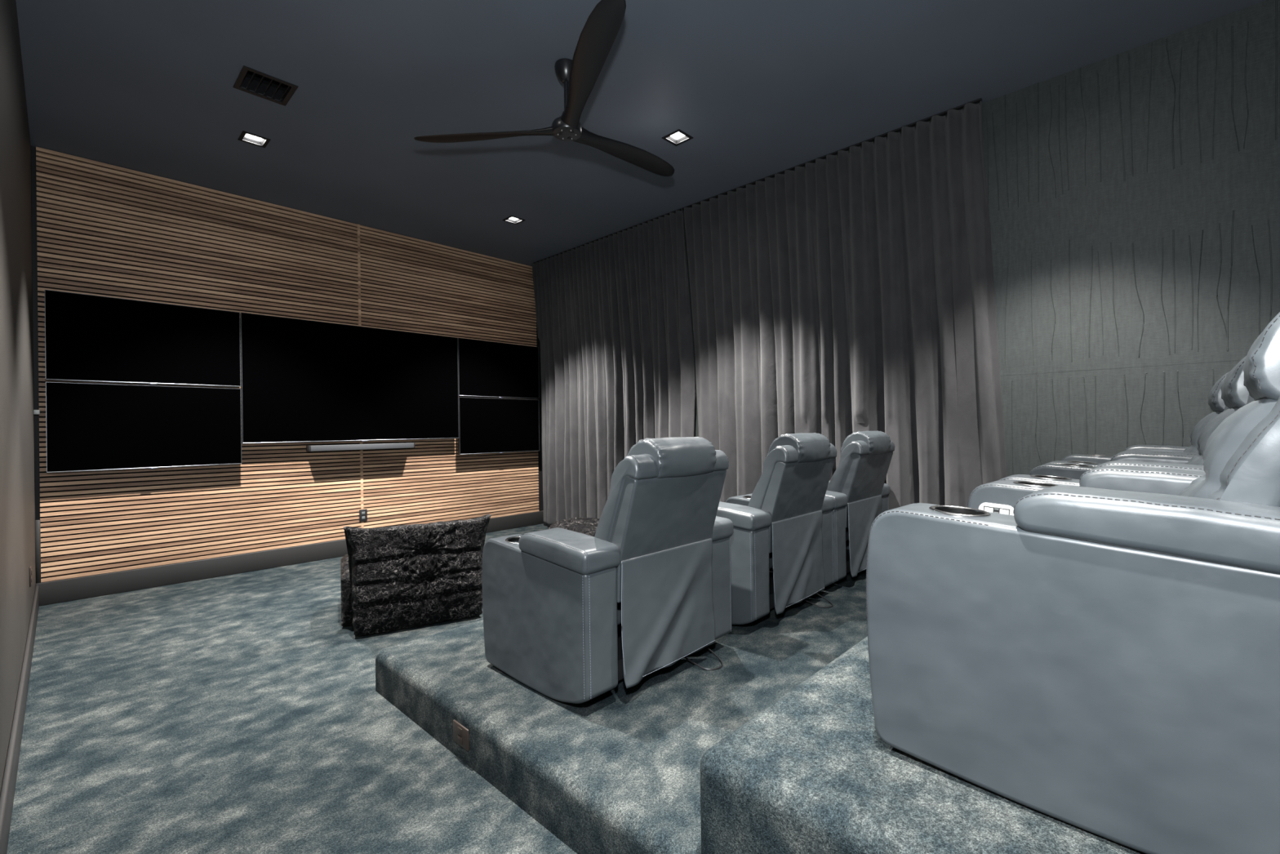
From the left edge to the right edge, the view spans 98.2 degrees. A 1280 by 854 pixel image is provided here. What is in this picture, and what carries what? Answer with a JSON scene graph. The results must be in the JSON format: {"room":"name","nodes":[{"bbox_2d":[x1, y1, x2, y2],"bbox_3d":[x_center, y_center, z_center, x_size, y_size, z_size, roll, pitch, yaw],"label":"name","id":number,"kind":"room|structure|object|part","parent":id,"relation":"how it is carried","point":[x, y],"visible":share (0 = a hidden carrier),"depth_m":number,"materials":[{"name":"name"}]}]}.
{"room":"home theater","nodes":[
{"label":"home theater","id":0,"kind":"room"},
{"bbox_2d":[0,0,35,792],"bbox_3d":[-1.765,-0.449,1.382,8.250,3.555,0.150,-1,0,44],"label":"wall","id":1,"kind":"structure","parent":0,"point":[17,483],"depth_m":2.50,"materials":[{"name":"grey paint"}]},
{"bbox_2d":[0,585,39,853],"bbox_3d":[-1.665,1.245,1.419,8.198,0.165,0.017,-1,0,44],"label":"baseboard","id":2,"kind":"structure","parent":1,"relation":"attached to","point":[10,775],"depth_m":2.14,"materials":[{"name":"grey paint"}]},
{"bbox_2d":[29,565,31,586],"bbox_3d":[-3.818,0.934,3.473,0.075,0.120,0.010,-1,0,44],"label":"power outlet","id":3,"kind":"object","parent":1,"relation":"attached to","point":[30,566],"visible":1,"depth_m":3.45,"materials":[{"name":"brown plastic"}]},
{"bbox_2d":[33,409,39,414],"bbox_3d":[-4.620,-0.112,4.244,0.060,0.036,0.032,-1,0,44],"label":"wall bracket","id":4,"kind":"object","parent":1,"relation":"attached to","point":[35,411],"visible":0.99,"depth_m":4.22,"materials":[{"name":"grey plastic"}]},
{"bbox_2d":[35,519,40,583],"bbox_3d":[-4.651,0.961,4.283,0.035,0.485,0.028,-1,0,44],"label":"trim","id":5,"kind":"structure","parent":1,"relation":"attached to","point":[37,526],"depth_m":4.27,"materials":[{"name":"grey paint"}]},
{"bbox_2d":[31,146,543,519],"bbox_3d":[-3.079,-0.417,6.083,0.150,3.555,5.224,-1,0,44],"label":"wall","id":6,"kind":"structure","parent":0,"point":[33,177],"depth_m":4.30,"materials":[{"name":"black paint"}]},
{"bbox_2d":[44,289,240,386],"bbox_3d":[-4.166,-0.709,4.725,0.105,0.698,1.234,-1,0,44],"label":"television","id":7,"kind":"object","parent":6,"relation":"attached to","point":[88,337],"visible":1,"depth_m":4.63,"materials":[{"name":"black plastic"}]},
{"bbox_2d":[35,146,361,582],"bbox_3d":[-3.852,-0.496,5.146,0.029,3.378,2.349,-1,0,44],"label":"panel","id":8,"kind":"object","parent":6,"relation":"attached to","point":[104,229],"visible":0.73,"depth_m":4.94,"materials":[{"name":"brown wood"}]},
{"bbox_2d":[45,382,241,472],"bbox_3d":[-4.156,0.002,4.723,0.105,0.704,1.234,-1,0,44],"label":"television","id":9,"kind":"object","parent":8,"relation":"attached to","point":[90,427],"visible":1,"depth_m":4.63,"materials":[{"name":"black plastic"}]},
{"bbox_2d":[35,510,543,605],"bbox_3d":[-2.982,1.272,6.008,0.052,0.175,4.824,-1,0,44],"label":"baseboard","id":10,"kind":"structure","parent":6,"relation":"attached to","point":[57,591],"depth_m":4.96,"materials":[{"name":"grey paint"}]},
{"bbox_2d":[240,312,458,443],"bbox_3d":[-2.982,-0.459,5.957,0.105,1.225,2.164,-1,0,44],"label":"television","id":11,"kind":"object","parent":6,"relation":"attached to","point":[302,380],"visible":1,"depth_m":5.77,"materials":[{"name":"black glass"}]},
{"bbox_3d":[-2.971,-0.463,5.947,0.046,1.211,2.156,-1,0,44],"label":"casing","id":12,"kind":"part","parent":11,"relation":"part of","materials":[{"name":"black plastic"}]},
{"bbox_2d":[356,223,364,528],"bbox_3d":[-3.031,-0.505,6.004,0.028,3.378,0.026,-1,0,44],"label":"strip","id":13,"kind":"object","parent":6,"relation":"attached to","point":[358,225],"visible":0.36,"depth_m":6.00,"materials":[{"name":"brown wood"}]},
{"bbox_2d":[359,508,367,521],"bbox_3d":[-2.991,0.955,5.991,0.010,0.128,0.078,-1,0,44],"label":"power outlet","id":14,"kind":"object","parent":13,"relation":"attached to","point":[362,513],"visible":1,"depth_m":5.99,"materials":[{"name":"black plastic"}]},
{"bbox_2d":[306,442,414,451],"bbox_3d":[-2.966,0.212,5.930,0.151,0.062,1.065,-1,0,44],"label":"soundbar","id":15,"kind":"object","parent":6,"relation":"attached to","point":[403,445],"visible":1,"depth_m":5.83,"materials":[{"name":"grey metal"}]},
{"bbox_2d":[360,225,538,528],"bbox_3d":[-2.226,-0.514,6.845,0.029,3.378,2.302,-1,0,44],"label":"panel","id":16,"kind":"object","parent":6,"relation":"attached to","point":[409,284],"visible":0.47,"depth_m":6.67,"materials":[{"name":"brown wood"}]},
{"bbox_2d":[457,396,539,454],"bbox_3d":[-1.815,-0.014,7.168,0.105,0.704,1.173,-1,0,44],"label":"television","id":17,"kind":"object","parent":16,"relation":"attached to","point":[486,425],"visible":1,"depth_m":7.09,"materials":[{"name":"black plastic"}]},
{"bbox_2d":[457,337,538,398],"bbox_3d":[-1.823,-0.730,7.172,0.105,0.712,1.178,-1,0,44],"label":"television","id":18,"kind":"object","parent":6,"relation":"attached to","point":[485,368],"visible":1,"depth_m":7.10,"materials":[{"name":"black glass"}]},
{"bbox_2d":[6,523,577,853],"bbox_3d":[-0.019,1.384,3.173,8.650,0.150,5.224,-1,0,44],"label":"floor","id":19,"kind":"structure","parent":0,"point":[235,713],"depth_m":2.37,"materials":[{"name":"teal carpet"}]},
{"bbox_2d":[340,514,491,635],"bbox_3d":[-1.658,0.973,4.044,0.925,0.719,1.005,-1,0,-28],"label":"seat","id":20,"kind":"object","parent":19,"relation":"on","point":[401,576],"visible":0.99,"depth_m":3.62,"materials":[{"name":"black fabric"}]},
{"bbox_3d":[-1.731,1.133,4.183,0.925,0.402,0.690,-1,0,-28],"label":"seat","id":21,"kind":"part","parent":20,"relation":"part of","materials":[{"name":"black fabric"}]},
{"bbox_2d":[548,499,607,536],"bbox_3d":[-0.267,0.957,5.507,0.925,0.719,1.005,-1,0,44],"label":"seat","id":22,"kind":"object","parent":19,"relation":"on","point":[587,526],"visible":0.08,"depth_m":5.35,"materials":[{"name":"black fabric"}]},
{"bbox_3d":[-0.373,1.117,5.393,0.925,0.402,0.690,-1,0,44],"label":"seat","id":23,"kind":"part","parent":22,"relation":"part of","materials":[{"name":"black fabric"}]},
{"bbox_2d":[375,569,867,853],"bbox_3d":[0.568,1.201,3.331,2.064,0.200,3.412,-1,0,44],"label":"carpeted riser","id":24,"kind":"object","parent":19,"relation":"on","point":[617,771],"visible":0.42,"depth_m":2.15,"materials":[{"name":"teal carpet"}]},
{"bbox_2d":[453,719,469,751],"bbox_3d":[-0.706,1.213,2.182,0.118,0.082,0.010,-1,0,44],"label":"power outlet","id":25,"kind":"object","parent":24,"relation":"attached to","point":[460,733],"visible":1,"depth_m":2.17,"materials":[{"name":"brown plastic"}]},
{"bbox_2d":[457,726,462,736],"bbox_3d":[-0.709,1.197,2.180,0.034,0.028,0.002,-1,0,44],"label":"socket","id":26,"kind":"object","parent":25,"relation":"attached to","point":[459,728],"depth_m":2.18,"materials":[{"name":"brown plastic"}]},
{"bbox_2d":[457,734,462,744],"bbox_3d":[-0.709,1.230,2.179,0.034,0.028,0.002,-1,0,44],"label":"socket","id":27,"kind":"object","parent":25,"relation":"attached to","point":[459,736],"depth_m":2.18,"materials":[{"name":"brown plastic"}]},
{"bbox_2d":[481,436,733,703],"bbox_3d":[-0.097,0.579,2.652,0.890,1.061,0.988,-1,0,44],"label":"recliner","id":28,"kind":"object","parent":24,"relation":"on","point":[569,615],"visible":1,"depth_m":2.31,"materials":[{"name":"grey leather"}]},
{"bbox_2d":[507,537,519,541],"bbox_3d":[-0.554,0.553,2.541,0.108,0.078,0.105,-1,0,44],"label":"cup holder","id":29,"kind":"object","parent":28,"relation":"on","point":[510,539],"depth_m":2.58,"materials":[{"name":"silver"}]},
{"bbox_3d":[-0.416,0.810,2.411,0.756,0.596,0.172,-1,0,44],"label":"armrest","id":30,"kind":"part","parent":28,"relation":"part of","materials":[{"name":"grey leather"}]},
{"bbox_3d":[-0.174,0.751,2.728,0.643,0.199,0.612,-1,0,44],"label":"seat","id":31,"kind":"part","parent":28,"relation":"part of","materials":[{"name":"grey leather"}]},
{"bbox_3d":[-0.140,1.032,2.698,0.560,0.085,0.860,-1,0,44],"label":"frame","id":32,"kind":"part","parent":28,"relation":"part of","materials":[{"name":"black plastic"}]},
{"bbox_2d":[594,449,728,541],"bbox_3d":[0.081,0.409,2.480,0.357,0.599,0.628,-1,0,44],"label":"cushion","id":33,"kind":"object","parent":28,"relation":"on","point":[655,495],"depth_m":2.30,"materials":[{"name":"grey leather"}]},
{"bbox_3d":[0.121,0.445,2.442,0.216,0.521,0.616,-1,0,44],"label":"backrest","id":34,"kind":"part","parent":28,"relation":"part of","materials":[{"name":"grey leather"}]},
{"bbox_2d":[627,436,715,478],"bbox_3d":[0.136,0.161,2.425,0.229,0.232,0.390,-1,0,44],"label":"pillow","id":35,"kind":"object","parent":28,"relation":"on","point":[675,457],"depth_m":2.32,"materials":[{"name":"grey leather"}]},
{"bbox_3d":[0.273,1.067,2.622,0.264,0.073,0.167,-1,0,44],"label":"power cord","id":36,"kind":"part","parent":28,"relation":"part of","materials":[{"name":"black plastic"}]},
{"bbox_3d":[0.132,0.804,2.983,0.756,0.596,0.172,-1,0,44],"label":"armrest","id":37,"kind":"part","parent":28,"relation":"part of","materials":[{"name":"grey leather"}]},
{"bbox_2d":[715,432,836,626],"bbox_3d":[0.704,0.570,3.488,0.890,1.061,0.988,-1,0,44],"label":"recliner","id":38,"kind":"object","parent":24,"relation":"on","point":[781,539],"visible":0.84,"depth_m":3.10,"materials":[{"name":"grey leather"}]},
{"bbox_3d":[0.385,0.801,3.248,0.756,0.596,0.172,-1,0,44],"label":"armrest","id":39,"kind":"part","parent":38,"relation":"part of","materials":[{"name":"grey leather"}]},
{"bbox_3d":[0.626,0.742,3.564,0.643,0.199,0.612,-1,0,44],"label":"seat","id":40,"kind":"part","parent":38,"relation":"part of","materials":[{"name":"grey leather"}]},
{"bbox_3d":[0.660,1.023,3.535,0.560,0.085,0.860,-1,0,44],"label":"frame","id":41,"kind":"part","parent":38,"relation":"part of","materials":[{"name":"black plastic"}]},
{"bbox_3d":[0.933,0.795,3.820,0.756,0.596,0.172,-1,0,44],"label":"armrest","id":42,"kind":"part","parent":38,"relation":"part of","materials":[{"name":"grey leather"}]},
{"bbox_2d":[747,443,836,508],"bbox_3d":[0.882,0.400,3.316,0.357,0.599,0.628,-1,0,44],"label":"cushion","id":43,"kind":"object","parent":38,"relation":"on","point":[793,475],"depth_m":3.11,"materials":[{"name":"grey leather"}]},
{"bbox_3d":[0.922,0.436,3.278,0.216,0.521,0.616,-1,0,44],"label":"backrest","id":44,"kind":"part","parent":38,"relation":"part of","materials":[{"name":"grey leather"}]},
{"bbox_2d":[766,432,831,462],"bbox_3d":[0.937,0.151,3.261,0.229,0.232,0.390,-1,0,44],"label":"pillow","id":45,"kind":"object","parent":38,"relation":"on","point":[809,447],"depth_m":3.15,"materials":[{"name":"grey leather"}]},
{"bbox_3d":[1.074,1.058,3.458,0.264,0.073,0.167,-1,0,44],"label":"power cord","id":46,"kind":"part","parent":38,"relation":"part of","materials":[{"name":"black plastic"}]},
{"bbox_2d":[746,431,894,583],"bbox_3d":[1.391,0.562,4.205,0.890,1.061,0.988,-1,0,44],"label":"recliner","id":47,"kind":"object","parent":24,"relation":"on","point":[859,491],"visible":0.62,"depth_m":3.82,"materials":[{"name":"grey leather"}]},
{"bbox_3d":[1.072,0.793,3.965,0.756,0.596,0.172,-1,0,44],"label":"armrest","id":48,"kind":"part","parent":47,"relation":"part of","materials":[{"name":"grey leather"}]},
{"bbox_3d":[1.313,0.734,4.282,0.643,0.199,0.612,-1,0,44],"label":"seat","id":49,"kind":"part","parent":47,"relation":"part of","materials":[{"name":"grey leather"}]},
{"bbox_3d":[1.347,1.015,4.252,0.560,0.085,0.860,-1,0,44],"label":"frame","id":50,"kind":"part","parent":47,"relation":"part of","materials":[{"name":"black plastic"}]},
{"bbox_2d":[826,440,894,492],"bbox_3d":[1.568,0.392,4.033,0.357,0.599,0.628,-1,0,44],"label":"cushion","id":51,"kind":"object","parent":47,"relation":"on","point":[863,466],"depth_m":3.81,"materials":[{"name":"grey leather"}]},
{"bbox_3d":[1.608,0.428,3.995,0.216,0.521,0.616,-1,0,44],"label":"backrest","id":52,"kind":"part","parent":47,"relation":"part of","materials":[{"name":"grey leather"}]},
{"bbox_2d":[840,431,891,454],"bbox_3d":[1.623,0.144,3.978,0.229,0.232,0.390,-1,0,44],"label":"pillow","id":53,"kind":"object","parent":47,"relation":"on","point":[877,442],"depth_m":3.86,"materials":[{"name":"grey leather"}]},
{"bbox_3d":[1.619,0.787,4.537,0.756,0.596,0.172,-1,0,44],"label":"armrest","id":54,"kind":"part","parent":47,"relation":"part of","materials":[{"name":"grey leather"}]},
{"bbox_2d":[700,635,1146,853],"bbox_3d":[2.307,1.024,1.665,2.755,0.496,3.411,-1,0,44],"label":"carpeted riser","id":55,"kind":"object","parent":19,"relation":"on","point":[812,772],"visible":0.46,"depth_m":1.25,"materials":[{"name":"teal carpet"}]},
{"bbox_2d":[866,311,1279,853],"bbox_3d":[1.215,0.260,1.403,0.988,1.061,0.890,-1,0,-44],"label":"recliner","id":56,"kind":"object","parent":55,"relation":"on","point":[1100,656],"visible":1,"depth_m":1.07,"materials":[{"name":"grey leather"}]},
{"bbox_2d":[935,507,983,515],"bbox_3d":[0.754,0.235,1.312,0.105,0.078,0.108,-1,0,-44],"label":"cup holder","id":57,"kind":"object","parent":56,"relation":"on","point":[944,511],"depth_m":1.34,"materials":[{"name":"silver metal"}]},
{"bbox_3d":[1.200,0.282,1.864,0.006,0.052,0.108,-1,0,-44],"label":"control panel","id":58,"kind":"part","parent":56,"relation":"part of","materials":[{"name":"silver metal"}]},
{"bbox_3d":[1.458,0.485,1.724,0.172,0.596,0.756,-1,0,-44],"label":"armrest","id":59,"kind":"part","parent":56,"relation":"part of","materials":[{"name":"grey leather"}]},
{"bbox_2d":[1018,482,1050,485],"bbox_3d":[1.326,0.229,1.859,0.105,0.078,0.108,-1,0,-44],"label":"cup holder","id":60,"kind":"object","parent":56,"relation":"on","point":[1020,483],"depth_m":1.89,"materials":[{"name":"silver metal"}]},
{"bbox_3d":[0.886,0.492,1.177,0.172,0.596,0.756,-1,0,-44],"label":"armrest","id":61,"kind":"part","parent":56,"relation":"part of","materials":[{"name":"grey leather"}]},
{"bbox_2d":[1177,395,1279,506],"bbox_3d":[1.385,0.091,1.223,0.628,0.599,0.357,-1,0,-44],"label":"cushion","id":62,"kind":"object","parent":56,"relation":"on","point":[1241,457],"depth_m":1.06,"materials":[{"name":"grey leather"}]},
{"bbox_2d":[1242,311,1279,399],"bbox_3d":[1.438,-0.158,1.165,0.390,0.232,0.229,-1,0,-44],"label":"pillow","id":63,"kind":"object","parent":56,"relation":"on","point":[1261,368],"depth_m":1.10,"materials":[{"name":"grey leather"}]},
{"bbox_2d":[997,355,1254,486],"bbox_3d":[1.994,0.252,2.188,0.890,1.061,0.988,-1,0,44],"label":"recliner","id":64,"kind":"object","parent":55,"relation":"on","point":[1234,395],"visible":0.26,"depth_m":2.02,"materials":[{"name":"grey leather"}]},
{"bbox_3d":[1.675,0.483,1.947,0.756,0.596,0.172,-1,0,44],"label":"armrest","id":65,"kind":"part","parent":64,"relation":"part of","materials":[{"name":"grey leather"}]},
{"bbox_2d":[1036,475,1064,479],"bbox_3d":[1.537,0.226,2.077,0.108,0.078,0.105,-1,0,44],"label":"cup holder","id":66,"kind":"object","parent":64,"relation":"on","point":[1037,477],"depth_m":2.10,"materials":[{"name":"silver metal"}]},
{"bbox_3d":[2.223,0.477,2.519,0.756,0.596,0.172,-1,0,44],"label":"armrest","id":67,"kind":"part","parent":64,"relation":"part of","materials":[{"name":"grey leather"}]},
{"bbox_2d":[1186,394,1253,465],"bbox_3d":[2.172,0.082,2.015,0.357,0.599,0.628,-1,0,44],"label":"cushion","id":68,"kind":"object","parent":64,"relation":"on","point":[1233,402],"depth_m":1.97,"materials":[{"name":"grey leather"}]},
{"bbox_2d":[1220,355,1248,408],"bbox_3d":[2.227,-0.167,1.960,0.229,0.232,0.390,-1,0,44],"label":"pillow","id":69,"kind":"object","parent":64,"relation":"on","point":[1234,394],"depth_m":1.89,"materials":[{"name":"grey leather"}]},
{"bbox_2d":[1046,372,1228,466],"bbox_3d":[2.713,0.243,2.939,0.890,1.061,0.988,-1,0,44],"label":"recliner","id":70,"kind":"object","parent":55,"relation":"on","point":[1215,402],"visible":0.16,"depth_m":2.77,"materials":[{"name":"grey leather"}]},
{"bbox_3d":[2.394,0.475,2.699,0.756,0.596,0.172,-1,0,44],"label":"armrest","id":71,"kind":"part","parent":70,"relation":"part of","materials":[{"name":"grey leather"}]},
{"bbox_3d":[2.942,0.469,3.271,0.756,0.596,0.172,-1,0,44],"label":"armrest","id":72,"kind":"part","parent":70,"relation":"part of","materials":[{"name":"grey leather"}]},
{"bbox_2d":[1183,405,1228,453],"bbox_3d":[2.891,0.074,2.767,0.357,0.599,0.628,-1,0,44],"label":"cushion","id":73,"kind":"object","parent":70,"relation":"on","point":[1197,428],"depth_m":2.71,"materials":[{"name":"grey leather"}]},
{"bbox_2d":[1207,372,1228,412],"bbox_3d":[2.946,-0.175,2.712,0.229,0.232,0.390,-1,0,44],"label":"pillow","id":74,"kind":"object","parent":70,"relation":"on","point":[1215,402],"depth_m":2.64,"materials":[{"name":"grey leather"}]},
{"bbox_2d":[15,0,1266,266],"bbox_3d":[-0.072,-2.315,3.183,8.650,0.140,5.224,-1,0,44],"label":"ceiling","id":75,"kind":"structure","parent":0,"point":[761,89],"depth_m":3.64,"materials":[{"name":"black paint"}]},
{"bbox_2d":[237,130,271,147],"bbox_3d":[-2.953,-2.212,4.243,0.176,0.030,0.176,-1,0,44],"label":"recessed light","id":76,"kind":"object","parent":75,"relation":"in","point":[246,137],"visible":0.96,"depth_m":4.26,"materials":[{"name":"black paint"}]},
{"bbox_2d":[233,65,297,106],"bbox_3d":[-2.431,-2.252,3.598,0.299,0.096,0.294,-1,0,44],"label":"ceiling vent","id":77,"kind":"object","parent":75,"relation":"in","point":[249,80],"visible":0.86,"depth_m":3.66,"materials":[{"name":"black plastic"}]},
{"bbox_2d":[502,215,525,224],"bbox_3d":[-1.353,-2.230,5.943,0.176,0.030,0.176,-1,0,44],"label":"recessed light","id":78,"kind":"object","parent":75,"relation":"in","point":[511,219],"visible":0.98,"depth_m":5.97,"materials":[{"name":"black paint"}]},
{"bbox_2d":[413,0,674,176],"bbox_3d":[-0.273,-2.024,3.578,1.832,0.435,1.616,-1,0,44],"label":"ceiling fan","id":79,"kind":"object","parent":75,"relation":"hanging from","point":[597,36],"visible":1,"depth_m":3.31,"materials":[{"name":"black wood"}]},
{"bbox_3d":[-0.974,-1.851,3.554,1.012,0.104,0.163,-1,0,13],"label":"blade","id":80,"kind":"part","parent":79,"relation":"part of","materials":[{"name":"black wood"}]},
{"bbox_3d":[-0.283,-1.863,2.920,0.163,0.104,1.012,-1,0,-19],"label":"blade","id":81,"kind":"part","parent":79,"relation":"part of","materials":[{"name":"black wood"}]},
{"bbox_3d":[-0.080,-1.863,3.813,0.163,0.104,1.012,-1,0,43],"label":"blade","id":82,"kind":"part","parent":79,"relation":"part of","materials":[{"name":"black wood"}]},
{"bbox_2d":[662,128,693,146],"bbox_3d":[0.291,-2.258,4.307,0.176,0.030,0.176,-1,0,44],"label":"recessed light","id":83,"kind":"object","parent":75,"relation":"in","point":[677,137],"visible":0.99,"depth_m":4.32,"materials":[{"name":"black paint"}]},
{"bbox_2d":[533,97,982,263],"bbox_3d":[0.467,-2.240,5.668,5.270,0.012,0.030,-1,0,44],"label":"track","id":84,"kind":"object","parent":75,"relation":"attached to","point":[980,100],"visible":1,"depth_m":4.77,"materials":[{"name":"black plastic"}]},
{"bbox_2d":[532,208,695,527],"bbox_3d":[-0.409,-0.451,6.645,2.616,3.535,0.245,-1,0,44],"label":"velvet curtain","id":85,"kind":"object","parent":84,"relation":"hanging from","point":[614,322],"visible":0.8,"depth_m":6.61,"materials":[{"name":"grey fabric"}]},
{"bbox_2d":[684,101,1006,510],"bbox_3d":[1.535,-0.730,4.782,2.748,3.044,0.250,-1,0,44],"label":"velvet curtain","id":86,"kind":"object","parent":84,"relation":"hanging from","point":[835,297],"visible":0.82,"depth_m":4.47,"materials":[{"name":"grey fabric"}]},
{"bbox_2d":[683,0,1279,476],"bbox_3d":[1.611,-0.489,4.908,8.250,3.559,0.334,-1,0,44],"label":"wall","id":87,"kind":"structure","parent":0,"point":[1134,194],"depth_m":3.35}
]}

